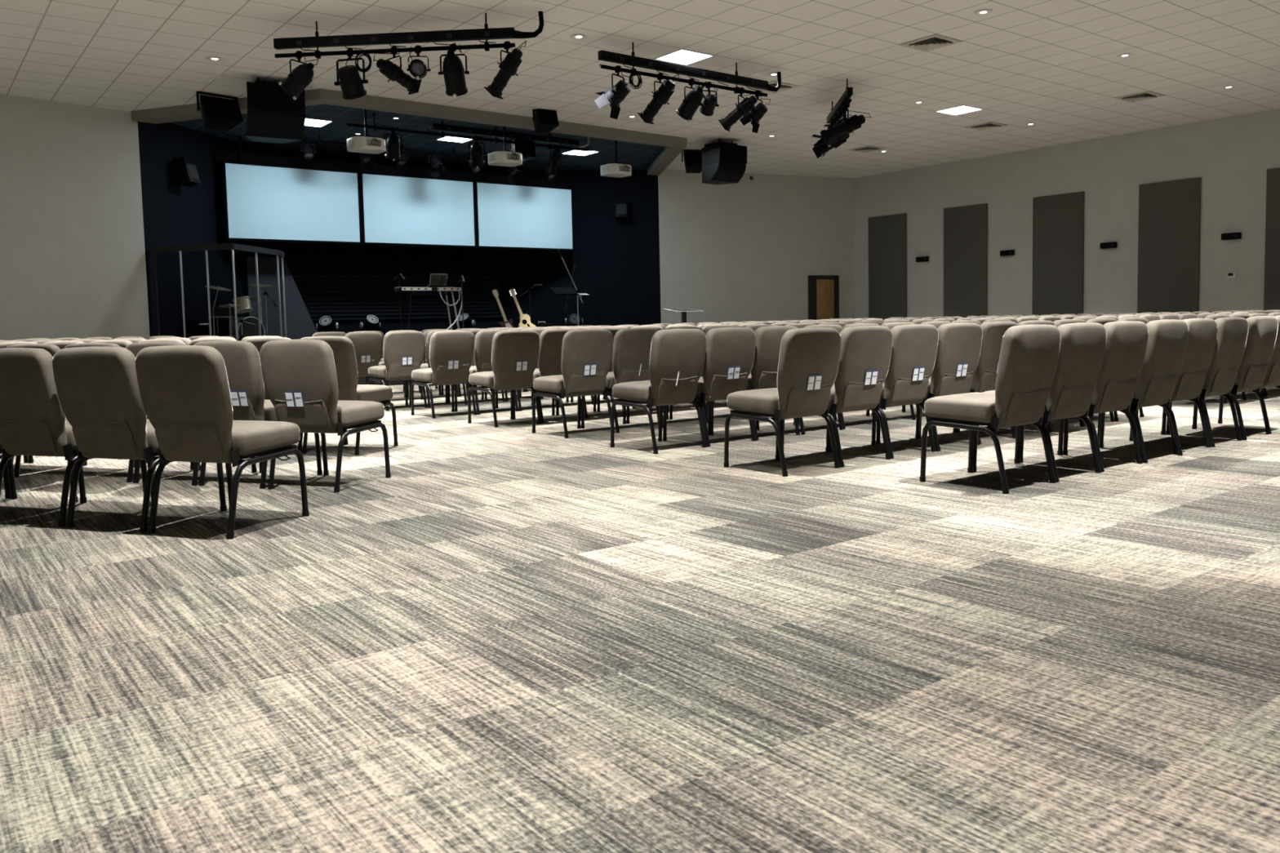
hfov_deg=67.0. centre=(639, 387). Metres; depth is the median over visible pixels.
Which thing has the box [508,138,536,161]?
speaker
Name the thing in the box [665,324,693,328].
chair
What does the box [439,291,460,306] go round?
cable
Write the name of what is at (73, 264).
wall
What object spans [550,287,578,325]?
music stand
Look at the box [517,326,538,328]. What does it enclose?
chair
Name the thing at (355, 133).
recessed light
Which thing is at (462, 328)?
chair
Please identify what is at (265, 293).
microphone stand
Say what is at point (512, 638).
floor
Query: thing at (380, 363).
chair
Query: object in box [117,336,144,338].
chair
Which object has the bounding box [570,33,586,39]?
recessed light
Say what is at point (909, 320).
chair
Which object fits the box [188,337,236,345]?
chair
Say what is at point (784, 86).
ceiling vent
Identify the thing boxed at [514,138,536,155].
grille
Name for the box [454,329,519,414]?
chair
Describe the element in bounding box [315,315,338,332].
light
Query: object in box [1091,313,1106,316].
chair
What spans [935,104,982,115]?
recessed light
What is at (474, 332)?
chair
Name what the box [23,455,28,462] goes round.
chair
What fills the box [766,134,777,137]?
recessed light
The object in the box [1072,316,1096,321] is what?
chair
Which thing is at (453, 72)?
spotlight
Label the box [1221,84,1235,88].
recessed light
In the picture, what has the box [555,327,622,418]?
chair
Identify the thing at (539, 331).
chair
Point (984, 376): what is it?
chair
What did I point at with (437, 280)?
laptop
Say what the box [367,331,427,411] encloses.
chair
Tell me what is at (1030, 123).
recessed light
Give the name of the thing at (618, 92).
spotlight
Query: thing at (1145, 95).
ceiling vent
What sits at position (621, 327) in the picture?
chair
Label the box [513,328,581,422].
chair
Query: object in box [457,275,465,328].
microphone stand
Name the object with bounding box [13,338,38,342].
chair
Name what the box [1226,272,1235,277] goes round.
thermostat
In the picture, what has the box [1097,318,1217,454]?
chair
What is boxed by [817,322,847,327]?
chair
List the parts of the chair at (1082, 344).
leg, seat, leg, leg, backrest, leg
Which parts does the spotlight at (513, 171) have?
barn door, barn door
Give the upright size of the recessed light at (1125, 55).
0.011 m
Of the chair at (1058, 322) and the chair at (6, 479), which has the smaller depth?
the chair at (6, 479)
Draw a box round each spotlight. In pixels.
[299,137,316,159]
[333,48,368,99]
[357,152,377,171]
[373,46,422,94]
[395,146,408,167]
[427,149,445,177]
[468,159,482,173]
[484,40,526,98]
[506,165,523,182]
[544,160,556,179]
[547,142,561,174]
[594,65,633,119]
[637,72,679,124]
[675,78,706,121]
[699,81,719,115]
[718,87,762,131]
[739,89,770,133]
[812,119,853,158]
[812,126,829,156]
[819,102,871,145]
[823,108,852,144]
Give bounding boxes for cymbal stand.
[204,284,231,336]
[218,302,240,337]
[248,282,271,323]
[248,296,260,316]
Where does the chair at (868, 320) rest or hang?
on the floor at (512, 638)
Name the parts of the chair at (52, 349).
leg, backrest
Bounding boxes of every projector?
[346,108,386,154]
[487,126,522,166]
[600,140,631,177]
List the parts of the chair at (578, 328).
backrest, leg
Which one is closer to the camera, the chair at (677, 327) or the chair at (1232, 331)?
the chair at (1232, 331)
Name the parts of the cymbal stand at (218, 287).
boom arm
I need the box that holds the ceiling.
[0,0,1279,177]
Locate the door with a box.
[808,275,839,319]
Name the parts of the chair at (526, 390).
backrest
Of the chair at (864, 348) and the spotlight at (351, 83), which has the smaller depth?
the chair at (864, 348)
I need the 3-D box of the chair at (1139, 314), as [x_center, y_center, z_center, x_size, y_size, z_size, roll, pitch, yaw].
[7.167,-0.640,14.299,0.505,0.901,0.599,-4,5,-37]
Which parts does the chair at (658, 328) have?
leg, backrest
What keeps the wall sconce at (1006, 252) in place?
attached to the wall at (1232, 156)
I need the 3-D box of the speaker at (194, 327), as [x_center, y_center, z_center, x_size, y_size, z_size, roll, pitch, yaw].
[-8.064,-0.985,17.900,0.520,0.540,0.414,-4,5,-37]
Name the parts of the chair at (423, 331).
backrest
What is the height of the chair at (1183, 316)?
0.901 m
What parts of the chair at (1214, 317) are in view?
backrest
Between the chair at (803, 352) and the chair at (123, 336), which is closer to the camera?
the chair at (803, 352)
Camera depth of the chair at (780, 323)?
11.18 m
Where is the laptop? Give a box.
[424,273,447,287]
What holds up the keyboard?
on the keyboard stand at (405, 294)
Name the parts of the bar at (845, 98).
hanger rod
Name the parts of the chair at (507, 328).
backrest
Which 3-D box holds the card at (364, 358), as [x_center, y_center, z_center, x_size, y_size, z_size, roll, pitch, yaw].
[-3.411,-0.362,12.029,0.124,0.097,0.021,-4,5,-38]
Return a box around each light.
[205,56,223,61]
[304,117,333,127]
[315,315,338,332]
[352,132,364,135]
[360,315,380,331]
[389,116,402,119]
[436,136,471,142]
[456,313,475,328]
[561,150,599,155]
[565,313,582,326]
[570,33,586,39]
[626,115,638,118]
[654,48,714,65]
[766,71,777,76]
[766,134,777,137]
[912,100,924,103]
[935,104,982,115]
[973,8,992,15]
[1024,122,1036,125]
[1116,53,1133,57]
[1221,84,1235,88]
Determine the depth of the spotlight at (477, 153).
18.33 m
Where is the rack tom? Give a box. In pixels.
[231,296,253,313]
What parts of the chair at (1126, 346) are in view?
leg, leg, leg, backrest, leg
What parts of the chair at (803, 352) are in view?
leg, seat, seat frame, leg, leg, backrest, leg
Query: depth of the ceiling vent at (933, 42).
13.47 m
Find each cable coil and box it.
[355,52,372,72]
[628,71,642,88]
[701,84,710,98]
[841,109,846,120]
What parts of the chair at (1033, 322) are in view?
backrest, leg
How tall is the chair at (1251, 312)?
0.901 m
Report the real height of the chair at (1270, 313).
0.901 m
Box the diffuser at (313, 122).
[304,119,329,126]
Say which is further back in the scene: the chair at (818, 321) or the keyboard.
the keyboard
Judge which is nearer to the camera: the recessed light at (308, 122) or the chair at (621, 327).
the chair at (621, 327)
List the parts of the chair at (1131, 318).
leg, backrest, leg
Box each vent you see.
[347,138,353,147]
[488,153,495,161]
[747,80,799,93]
[847,145,885,152]
[899,34,962,51]
[964,121,1008,130]
[1114,90,1164,102]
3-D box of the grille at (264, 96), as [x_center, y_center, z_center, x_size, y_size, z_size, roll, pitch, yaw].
[-5.467,-4.370,14.543,0.806,0.350,0.012,-4,5,-33]
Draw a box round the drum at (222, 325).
[208,315,234,337]
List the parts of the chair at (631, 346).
leg, seat, leg, leg, backrest, leg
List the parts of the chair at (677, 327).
leg, leg, backrest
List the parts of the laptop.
lid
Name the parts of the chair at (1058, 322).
backrest, leg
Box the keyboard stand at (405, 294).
[400,291,459,329]
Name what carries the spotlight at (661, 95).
hanging from the bar at (633, 60)
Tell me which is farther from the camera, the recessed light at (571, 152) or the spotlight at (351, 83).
the recessed light at (571, 152)
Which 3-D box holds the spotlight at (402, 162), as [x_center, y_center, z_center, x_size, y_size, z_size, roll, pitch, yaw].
[-4.958,-4.785,20.054,0.277,0.424,0.286,-1,4,10]
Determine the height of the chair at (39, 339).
0.901 m
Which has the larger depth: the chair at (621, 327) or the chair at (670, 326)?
the chair at (621, 327)
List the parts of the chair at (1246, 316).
backrest, leg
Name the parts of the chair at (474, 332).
leg, leg, leg, backrest, leg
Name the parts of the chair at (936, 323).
leg, backrest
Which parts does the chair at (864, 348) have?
leg, leg, seat, leg, backrest, leg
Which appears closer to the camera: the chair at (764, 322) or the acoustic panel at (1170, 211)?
the chair at (764, 322)
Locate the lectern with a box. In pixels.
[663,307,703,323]
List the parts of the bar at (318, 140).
hanger rod, hanger rod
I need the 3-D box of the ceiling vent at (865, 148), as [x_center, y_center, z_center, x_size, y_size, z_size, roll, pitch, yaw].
[5.168,-5.428,22.037,0.600,0.034,0.600,-4,5,-37]
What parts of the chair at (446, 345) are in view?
leg, leg, seat, seat frame, backrest, leg, leg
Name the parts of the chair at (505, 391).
leg, backrest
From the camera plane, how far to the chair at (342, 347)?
7.28 m
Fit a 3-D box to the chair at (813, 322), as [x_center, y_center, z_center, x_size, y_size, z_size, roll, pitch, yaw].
[1.938,-0.348,11.776,0.505,0.901,0.599,-4,5,-37]
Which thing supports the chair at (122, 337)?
on the floor at (512, 638)
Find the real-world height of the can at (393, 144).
0.601 m
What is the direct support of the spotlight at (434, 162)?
hanging from the bar at (318, 140)
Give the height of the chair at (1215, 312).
0.901 m
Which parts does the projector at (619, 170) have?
input panel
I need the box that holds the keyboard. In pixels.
[394,286,461,292]
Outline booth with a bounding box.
[151,243,286,340]
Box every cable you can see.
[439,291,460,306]
[447,291,462,329]
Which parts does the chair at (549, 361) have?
leg, seat, leg, leg, backrest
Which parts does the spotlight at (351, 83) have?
tilt knob, tilt knob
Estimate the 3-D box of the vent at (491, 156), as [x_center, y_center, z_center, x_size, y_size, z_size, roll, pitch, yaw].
[-2.749,-4.282,18.002,0.006,0.118,0.220,-4,5,-37]
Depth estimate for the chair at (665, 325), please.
16.37 m
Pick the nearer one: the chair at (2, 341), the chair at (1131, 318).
the chair at (1131, 318)
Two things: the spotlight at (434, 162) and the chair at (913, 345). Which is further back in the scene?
the spotlight at (434, 162)
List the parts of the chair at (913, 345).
leg, seat, leg, backrest, leg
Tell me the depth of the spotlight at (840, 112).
16.04 m
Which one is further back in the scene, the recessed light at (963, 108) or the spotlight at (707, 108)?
the recessed light at (963, 108)
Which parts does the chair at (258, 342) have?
backrest, leg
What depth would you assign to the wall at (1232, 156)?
21.40 m
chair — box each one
[0,340,22,343]
[0,341,37,348]
[0,347,151,526]
[0,442,78,502]
[0,457,10,498]
[6,343,135,477]
[12,455,34,463]
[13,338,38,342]
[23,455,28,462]
[30,337,47,340]
[31,339,61,343]
[44,340,83,349]
[47,338,72,340]
[52,346,226,532]
[56,337,79,340]
[63,342,194,482]
[73,338,103,342]
[79,337,107,340]
[88,337,113,339]
[90,339,132,347]
[113,337,143,339]
[114,337,146,342]
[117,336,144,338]
[125,342,257,485]
[135,345,309,538]
[138,338,186,345]
[147,335,171,339]
[149,336,177,339]
[154,337,191,345]
[188,335,214,340]
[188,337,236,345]
[193,340,322,488]
[197,336,234,338]
[241,335,280,341]
[244,337,344,453]
[259,339,391,492]
[299,336,398,454]
[311,331,346,336]
[344,331,382,385]
[353,330,384,377]
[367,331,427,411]
[369,330,423,399]
[372,329,420,392]
[407,329,459,397]
[408,329,467,408]
[410,330,476,418]
[421,328,451,390]
[438,328,479,390]
[441,328,492,396]
[447,328,505,402]
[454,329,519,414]
[467,329,542,427]
[475,327,525,392]
[484,328,541,401]
[495,328,555,411]
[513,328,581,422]
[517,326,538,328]
[519,327,567,399]
[525,326,546,391]
[532,328,613,438]
[546,325,566,327]
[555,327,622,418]
[559,327,593,407]
[560,325,578,327]
[570,326,627,404]
[578,326,602,328]
[581,328,658,432]
[596,326,663,414]
[606,325,662,391]
[608,325,634,391]
[609,328,706,453]
[626,326,702,427]
[635,325,697,408]
[641,324,665,328]
[652,323,670,327]
[662,327,755,447]
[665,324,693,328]
[669,325,742,422]
[675,322,696,325]
[697,322,719,324]
[697,324,715,328]
[701,324,732,404]
[711,325,799,440]
[722,321,742,324]
[723,327,840,476]
[728,323,748,325]
[738,323,764,327]
[745,324,777,373]
[753,321,773,324]
[755,324,843,435]
[772,322,795,325]
[775,320,796,323]
[780,325,893,466]
[785,323,815,328]
[797,323,879,429]
[799,320,817,323]
[803,321,824,324]
[817,320,836,322]
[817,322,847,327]
[830,324,938,458]
[835,321,915,420]
[838,320,860,324]
[853,321,882,325]
[861,319,883,324]
[871,320,951,416]
[875,322,982,451]
[882,320,909,324]
[885,319,906,321]
[901,320,981,411]
[906,318,924,322]
[911,319,933,324]
[919,321,1018,444]
[919,324,1061,493]
[933,318,955,322]
[955,317,975,320]
[957,320,1055,432]
[971,318,992,324]
[973,322,1106,482]
[980,316,997,319]
[982,319,1012,323]
[994,317,1017,324]
[1016,316,1038,323]
[1019,320,1148,471]
[1038,315,1061,321]
[1050,319,1086,431]
[1060,315,1079,319]
[1062,319,1188,462]
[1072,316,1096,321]
[1076,313,1091,315]
[1080,315,1097,317]
[1083,318,1117,426]
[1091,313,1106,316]
[1096,315,1118,320]
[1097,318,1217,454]
[1101,314,1118,317]
[1113,316,1147,421]
[1117,315,1139,319]
[1134,313,1149,315]
[1135,316,1248,447]
[1138,314,1159,322]
[1145,312,1160,315]
[1159,314,1179,319]
[1160,312,1179,315]
[1165,315,1278,439]
[1175,311,1191,314]
[1177,313,1197,319]
[1191,311,1208,315]
[1196,312,1215,318]
[1196,315,1279,432]
[1201,314,1230,406]
[1212,311,1231,313]
[1215,312,1233,315]
[1226,313,1250,403]
[1232,311,1253,313]
[1233,311,1249,314]
[1241,312,1268,399]
[1253,310,1277,314]
[1262,312,1279,396]
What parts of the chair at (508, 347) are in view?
leg, leg, seat, seat frame, leg, backrest, leg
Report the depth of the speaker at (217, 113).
15.51 m
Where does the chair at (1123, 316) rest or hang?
on the floor at (512, 638)
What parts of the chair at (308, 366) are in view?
leg, backrest, leg, leg, seat frame, seat, leg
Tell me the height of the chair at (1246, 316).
0.901 m
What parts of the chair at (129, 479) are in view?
backrest, leg, leg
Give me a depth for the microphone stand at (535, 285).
20.29 m
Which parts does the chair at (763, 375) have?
leg, seat, leg, backrest, leg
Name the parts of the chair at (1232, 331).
leg, leg, backrest, leg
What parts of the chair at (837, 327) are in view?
leg, leg, backrest, leg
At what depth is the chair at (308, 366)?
5.70 m
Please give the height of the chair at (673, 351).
0.901 m
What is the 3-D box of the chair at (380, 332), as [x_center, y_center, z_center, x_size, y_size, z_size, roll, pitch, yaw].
[-3.881,-0.338,13.438,0.505,0.901,0.599,-4,5,-38]
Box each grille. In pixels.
[186,164,199,179]
[200,94,242,119]
[247,82,304,111]
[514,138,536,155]
[537,108,559,124]
[616,204,626,213]
[684,151,702,164]
[720,142,746,163]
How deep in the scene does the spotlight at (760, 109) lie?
14.62 m
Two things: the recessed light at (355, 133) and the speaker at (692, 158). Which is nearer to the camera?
the recessed light at (355, 133)
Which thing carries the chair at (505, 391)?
on the floor at (512, 638)
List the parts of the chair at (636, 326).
backrest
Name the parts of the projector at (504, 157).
input panel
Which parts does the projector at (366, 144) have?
input panel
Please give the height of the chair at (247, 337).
0.901 m
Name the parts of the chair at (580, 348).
leg, seat, leg, seat frame, leg, backrest, leg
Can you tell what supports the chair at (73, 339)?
on the floor at (512, 638)
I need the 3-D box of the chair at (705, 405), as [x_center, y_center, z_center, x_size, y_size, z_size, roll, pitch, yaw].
[0.650,-0.143,9.268,0.505,0.901,0.599,-4,5,-37]
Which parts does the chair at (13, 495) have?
leg, leg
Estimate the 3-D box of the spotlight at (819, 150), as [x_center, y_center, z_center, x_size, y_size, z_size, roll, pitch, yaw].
[3.383,-4.365,16.927,0.733,0.655,0.327,-1,4,9]
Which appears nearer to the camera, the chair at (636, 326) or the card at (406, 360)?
the card at (406, 360)
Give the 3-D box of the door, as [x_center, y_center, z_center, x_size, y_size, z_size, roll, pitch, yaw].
[5.046,-2.044,26.550,0.960,2.065,0.110,-3,4,-23]
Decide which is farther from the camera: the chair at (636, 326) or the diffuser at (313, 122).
the diffuser at (313, 122)
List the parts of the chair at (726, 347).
leg, seat, leg, leg, backrest, leg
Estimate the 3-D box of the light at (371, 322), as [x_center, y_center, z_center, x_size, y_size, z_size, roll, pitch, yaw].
[-5.167,-1.111,18.558,0.400,0.572,0.348,-5,5,-42]
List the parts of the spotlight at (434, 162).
barn door, barn door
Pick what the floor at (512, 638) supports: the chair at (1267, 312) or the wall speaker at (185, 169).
the chair at (1267, 312)
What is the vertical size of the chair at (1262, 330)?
0.901 m
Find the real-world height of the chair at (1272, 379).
0.901 m
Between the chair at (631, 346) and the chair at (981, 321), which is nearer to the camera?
the chair at (631, 346)
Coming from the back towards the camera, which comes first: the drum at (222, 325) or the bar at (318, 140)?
the bar at (318, 140)
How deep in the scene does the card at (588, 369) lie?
8.14 m
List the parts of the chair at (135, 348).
leg, backrest, leg, leg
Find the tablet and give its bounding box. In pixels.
[577,293,590,298]
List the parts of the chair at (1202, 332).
leg, leg, leg, backrest, leg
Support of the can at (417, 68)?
hanging from the bar at (486, 33)
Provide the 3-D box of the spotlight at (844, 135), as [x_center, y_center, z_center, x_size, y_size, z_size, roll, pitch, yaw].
[3.401,-4.385,16.467,0.563,0.552,0.352,-1,4,4]
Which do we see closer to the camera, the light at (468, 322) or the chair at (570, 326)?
the chair at (570, 326)
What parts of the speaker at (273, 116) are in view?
rigging frame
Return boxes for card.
[230,390,248,406]
[284,391,304,406]
[360,354,370,362]
[401,355,412,364]
[447,359,458,368]
[515,360,528,370]
[583,363,596,375]
[727,365,740,379]
[806,373,822,390]
[863,369,878,385]
[911,366,924,381]
[955,362,968,377]
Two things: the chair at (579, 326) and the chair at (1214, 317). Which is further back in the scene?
the chair at (579, 326)
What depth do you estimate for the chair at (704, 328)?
10.52 m
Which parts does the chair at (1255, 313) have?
backrest, leg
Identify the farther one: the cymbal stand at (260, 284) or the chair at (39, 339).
the cymbal stand at (260, 284)
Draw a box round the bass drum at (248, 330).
[232,316,265,341]
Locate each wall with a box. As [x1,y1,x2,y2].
[0,93,150,340]
[137,121,263,337]
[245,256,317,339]
[257,148,512,335]
[507,168,661,328]
[657,169,854,324]
[853,108,1279,318]
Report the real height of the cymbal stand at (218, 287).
1.149 m
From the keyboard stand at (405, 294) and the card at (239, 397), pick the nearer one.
the card at (239, 397)
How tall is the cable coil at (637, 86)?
0.229 m
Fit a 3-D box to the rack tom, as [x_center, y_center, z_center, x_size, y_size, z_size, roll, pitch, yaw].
[-7.383,-1.536,17.962,0.342,0.314,0.366,-4,5,-37]
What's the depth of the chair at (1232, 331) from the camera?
6.79 m
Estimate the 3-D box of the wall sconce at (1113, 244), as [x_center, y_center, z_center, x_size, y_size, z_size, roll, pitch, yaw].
[10.280,-3.123,21.212,0.124,0.130,0.340,-4,5,-37]
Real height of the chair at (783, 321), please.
0.901 m
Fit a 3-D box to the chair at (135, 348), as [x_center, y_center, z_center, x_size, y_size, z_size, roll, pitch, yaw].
[-2.918,0.144,6.293,0.520,0.901,0.599,0,4,19]
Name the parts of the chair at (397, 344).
leg, seat frame, seat, backrest, leg, leg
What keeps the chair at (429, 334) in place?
on the floor at (512, 638)
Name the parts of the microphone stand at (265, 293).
boom arm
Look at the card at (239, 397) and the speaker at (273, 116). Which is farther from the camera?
the speaker at (273, 116)
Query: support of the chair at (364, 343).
on the floor at (512, 638)
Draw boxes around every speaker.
[172,155,200,186]
[186,320,208,337]
[195,90,243,131]
[244,77,305,143]
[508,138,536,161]
[532,108,559,133]
[614,199,627,220]
[681,149,702,173]
[701,138,746,184]
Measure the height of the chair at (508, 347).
0.901 m
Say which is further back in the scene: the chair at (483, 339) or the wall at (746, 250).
the wall at (746, 250)
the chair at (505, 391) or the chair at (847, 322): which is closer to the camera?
the chair at (505, 391)
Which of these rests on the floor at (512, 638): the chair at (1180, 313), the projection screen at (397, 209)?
the chair at (1180, 313)
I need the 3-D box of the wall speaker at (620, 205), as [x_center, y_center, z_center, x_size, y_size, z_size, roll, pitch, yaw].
[-0.475,-4.460,24.198,0.300,0.534,0.464,-2,4,-6]
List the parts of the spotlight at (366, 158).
barn door, barn door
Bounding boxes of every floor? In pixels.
[0,383,1279,852]
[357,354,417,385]
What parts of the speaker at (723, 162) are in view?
rigging frame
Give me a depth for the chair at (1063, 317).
12.71 m
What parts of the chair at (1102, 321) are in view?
backrest, leg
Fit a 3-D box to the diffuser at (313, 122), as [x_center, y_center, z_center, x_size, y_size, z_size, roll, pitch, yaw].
[-6.064,-4.883,17.788,0.570,0.008,0.570,-4,5,-37]
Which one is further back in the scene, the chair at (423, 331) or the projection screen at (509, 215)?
the projection screen at (509, 215)
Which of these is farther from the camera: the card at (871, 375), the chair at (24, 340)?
the chair at (24, 340)
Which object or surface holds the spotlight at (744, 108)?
hanging from the bar at (633, 60)
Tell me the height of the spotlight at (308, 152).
0.424 m
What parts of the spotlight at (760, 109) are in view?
barn door, barn door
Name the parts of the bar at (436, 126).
hanger rod, hanger rod, hanger rod, hanger rod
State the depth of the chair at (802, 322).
14.99 m
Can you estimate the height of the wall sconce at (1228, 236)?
0.130 m
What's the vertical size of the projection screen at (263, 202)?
2.037 m
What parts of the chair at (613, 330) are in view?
leg, leg, leg, backrest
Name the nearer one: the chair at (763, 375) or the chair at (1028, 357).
the chair at (1028, 357)
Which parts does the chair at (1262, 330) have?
leg, leg, leg, backrest, leg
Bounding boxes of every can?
[278,50,318,99]
[383,126,403,160]
[406,44,431,79]
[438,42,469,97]
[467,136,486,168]
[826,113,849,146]
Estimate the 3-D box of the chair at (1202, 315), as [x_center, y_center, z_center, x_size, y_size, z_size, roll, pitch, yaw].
[7.138,-0.524,12.664,0.505,0.901,0.599,-4,5,-37]
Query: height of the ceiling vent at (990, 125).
0.034 m
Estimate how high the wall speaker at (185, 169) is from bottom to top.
0.534 m
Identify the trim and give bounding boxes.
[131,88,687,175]
[291,274,506,320]
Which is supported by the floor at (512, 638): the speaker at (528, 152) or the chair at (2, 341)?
the chair at (2, 341)
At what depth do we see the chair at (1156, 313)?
16.07 m
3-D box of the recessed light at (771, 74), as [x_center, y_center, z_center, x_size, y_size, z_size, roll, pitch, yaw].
[2.087,-4.881,15.064,0.224,0.011,0.224,-4,5,-37]
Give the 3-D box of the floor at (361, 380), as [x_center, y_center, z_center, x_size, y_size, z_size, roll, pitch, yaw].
[-3.448,-0.664,20.020,11.750,0.599,6.440,-4,5,-37]
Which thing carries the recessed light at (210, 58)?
in the ceiling
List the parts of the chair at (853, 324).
leg, backrest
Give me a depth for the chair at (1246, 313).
12.99 m
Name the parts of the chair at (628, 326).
backrest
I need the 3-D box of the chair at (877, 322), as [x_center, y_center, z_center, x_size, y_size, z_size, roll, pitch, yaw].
[2.267,-0.266,10.513,0.505,0.901,0.599,-4,5,-37]
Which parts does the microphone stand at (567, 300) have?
boom arm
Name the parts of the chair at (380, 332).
backrest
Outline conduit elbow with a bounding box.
[578,137,589,147]
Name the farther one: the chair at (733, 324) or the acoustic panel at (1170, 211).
the acoustic panel at (1170, 211)
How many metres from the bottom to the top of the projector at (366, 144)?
0.778 m
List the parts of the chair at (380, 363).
seat, backrest, leg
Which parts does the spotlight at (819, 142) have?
barn door, barn door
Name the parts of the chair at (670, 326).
backrest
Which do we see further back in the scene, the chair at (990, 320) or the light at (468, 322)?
the light at (468, 322)
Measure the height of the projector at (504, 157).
0.788 m
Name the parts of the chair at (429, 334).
leg, seat, leg, backrest, leg, leg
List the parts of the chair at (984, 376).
leg, leg, backrest, leg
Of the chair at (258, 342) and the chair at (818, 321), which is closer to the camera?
the chair at (258, 342)
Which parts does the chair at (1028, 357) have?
leg, seat, leg, seat frame, leg, backrest, leg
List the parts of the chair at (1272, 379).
leg, backrest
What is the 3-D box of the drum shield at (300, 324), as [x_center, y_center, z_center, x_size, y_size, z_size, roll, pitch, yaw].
[-7.423,-1.804,20.217,1.470,1.820,0.400,-4,5,-37]
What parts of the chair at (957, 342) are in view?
leg, leg, seat, leg, backrest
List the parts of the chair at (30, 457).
leg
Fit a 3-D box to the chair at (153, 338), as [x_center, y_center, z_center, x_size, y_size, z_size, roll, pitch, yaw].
[-5.098,-0.130,10.865,0.505,0.901,0.599,0,4,20]
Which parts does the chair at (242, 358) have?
leg, backrest, leg, leg, seat, leg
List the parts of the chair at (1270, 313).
leg, backrest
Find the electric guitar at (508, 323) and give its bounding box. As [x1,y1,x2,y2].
[491,289,515,328]
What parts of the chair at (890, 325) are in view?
leg, backrest, leg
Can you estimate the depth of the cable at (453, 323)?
18.30 m
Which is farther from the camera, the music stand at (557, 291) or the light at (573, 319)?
the light at (573, 319)
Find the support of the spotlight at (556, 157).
hanging from the bar at (436, 126)
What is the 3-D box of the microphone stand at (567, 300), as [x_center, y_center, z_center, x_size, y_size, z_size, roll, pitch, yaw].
[-1.499,-1.839,20.659,0.454,1.563,0.495,-4,5,-37]
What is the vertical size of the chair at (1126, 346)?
0.901 m
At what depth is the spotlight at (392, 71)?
11.88 m
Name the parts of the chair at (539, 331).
leg, leg, leg, backrest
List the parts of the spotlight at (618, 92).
barn door, barn door, barn door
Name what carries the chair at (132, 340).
on the floor at (512, 638)
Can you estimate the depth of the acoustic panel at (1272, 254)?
18.70 m
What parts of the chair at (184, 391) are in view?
leg, backrest, leg, seat frame, leg, seat, leg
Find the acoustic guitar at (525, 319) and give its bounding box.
[509,288,535,327]
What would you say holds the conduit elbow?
hanging from the ceiling
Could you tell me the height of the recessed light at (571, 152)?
0.012 m
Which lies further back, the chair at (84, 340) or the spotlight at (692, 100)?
the spotlight at (692, 100)
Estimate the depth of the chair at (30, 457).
7.20 m
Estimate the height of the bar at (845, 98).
0.445 m
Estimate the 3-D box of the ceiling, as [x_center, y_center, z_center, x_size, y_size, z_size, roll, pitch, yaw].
[2.254,-4.709,11.852,24.220,0.112,26.600,-4,5,-37]
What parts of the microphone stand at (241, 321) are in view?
boom arm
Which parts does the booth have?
post, post, post, post, post, post, post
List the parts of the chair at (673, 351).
leg, seat, leg, seat frame, leg, backrest, leg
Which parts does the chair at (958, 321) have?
backrest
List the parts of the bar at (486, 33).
hanger rod, hanger rod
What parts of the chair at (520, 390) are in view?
backrest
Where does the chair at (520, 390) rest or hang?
on the floor at (512, 638)
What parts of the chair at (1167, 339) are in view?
leg, leg, leg, backrest, leg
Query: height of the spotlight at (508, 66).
0.650 m
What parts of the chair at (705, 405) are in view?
leg, leg, backrest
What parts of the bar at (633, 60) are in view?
hanger rod, hanger rod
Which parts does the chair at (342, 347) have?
leg, backrest, leg, leg, seat, seat frame, leg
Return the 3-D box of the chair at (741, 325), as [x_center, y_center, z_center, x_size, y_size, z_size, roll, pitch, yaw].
[1.129,-0.287,11.159,0.505,0.901,0.599,-4,5,-37]
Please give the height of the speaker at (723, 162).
0.870 m
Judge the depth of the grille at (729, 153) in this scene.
20.36 m
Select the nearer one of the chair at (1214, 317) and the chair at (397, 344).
the chair at (1214, 317)
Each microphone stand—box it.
[227,317,255,340]
[258,286,276,335]
[392,273,404,320]
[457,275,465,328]
[519,284,542,322]
[557,249,582,325]
[564,265,575,326]
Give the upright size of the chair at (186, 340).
0.901 m
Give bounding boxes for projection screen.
[222,136,362,244]
[359,154,476,248]
[475,159,574,250]
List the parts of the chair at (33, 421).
leg, backrest, leg, seat, leg, leg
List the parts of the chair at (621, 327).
backrest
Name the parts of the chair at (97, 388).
leg, backrest, leg, seat, leg, leg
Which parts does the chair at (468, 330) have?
leg, backrest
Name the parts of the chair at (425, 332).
backrest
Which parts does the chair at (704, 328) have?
backrest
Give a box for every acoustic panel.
[868,213,906,319]
[943,203,987,317]
[1031,191,1084,315]
[1137,177,1201,313]
[1263,167,1279,310]
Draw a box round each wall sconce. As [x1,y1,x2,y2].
[915,256,928,262]
[1000,249,1014,256]
[1099,241,1117,248]
[1221,231,1241,239]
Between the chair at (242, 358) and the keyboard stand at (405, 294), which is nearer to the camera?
the chair at (242, 358)
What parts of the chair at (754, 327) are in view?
backrest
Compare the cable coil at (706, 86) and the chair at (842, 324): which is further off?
the cable coil at (706, 86)
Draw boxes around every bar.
[273,10,543,58]
[302,134,563,165]
[346,112,588,151]
[597,42,781,96]
[826,78,853,128]
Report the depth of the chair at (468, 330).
12.85 m
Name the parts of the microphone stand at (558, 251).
boom arm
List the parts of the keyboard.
panel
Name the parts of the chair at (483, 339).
leg, seat, leg, backrest, leg, leg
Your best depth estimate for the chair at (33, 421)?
4.85 m
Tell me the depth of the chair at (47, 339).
11.07 m

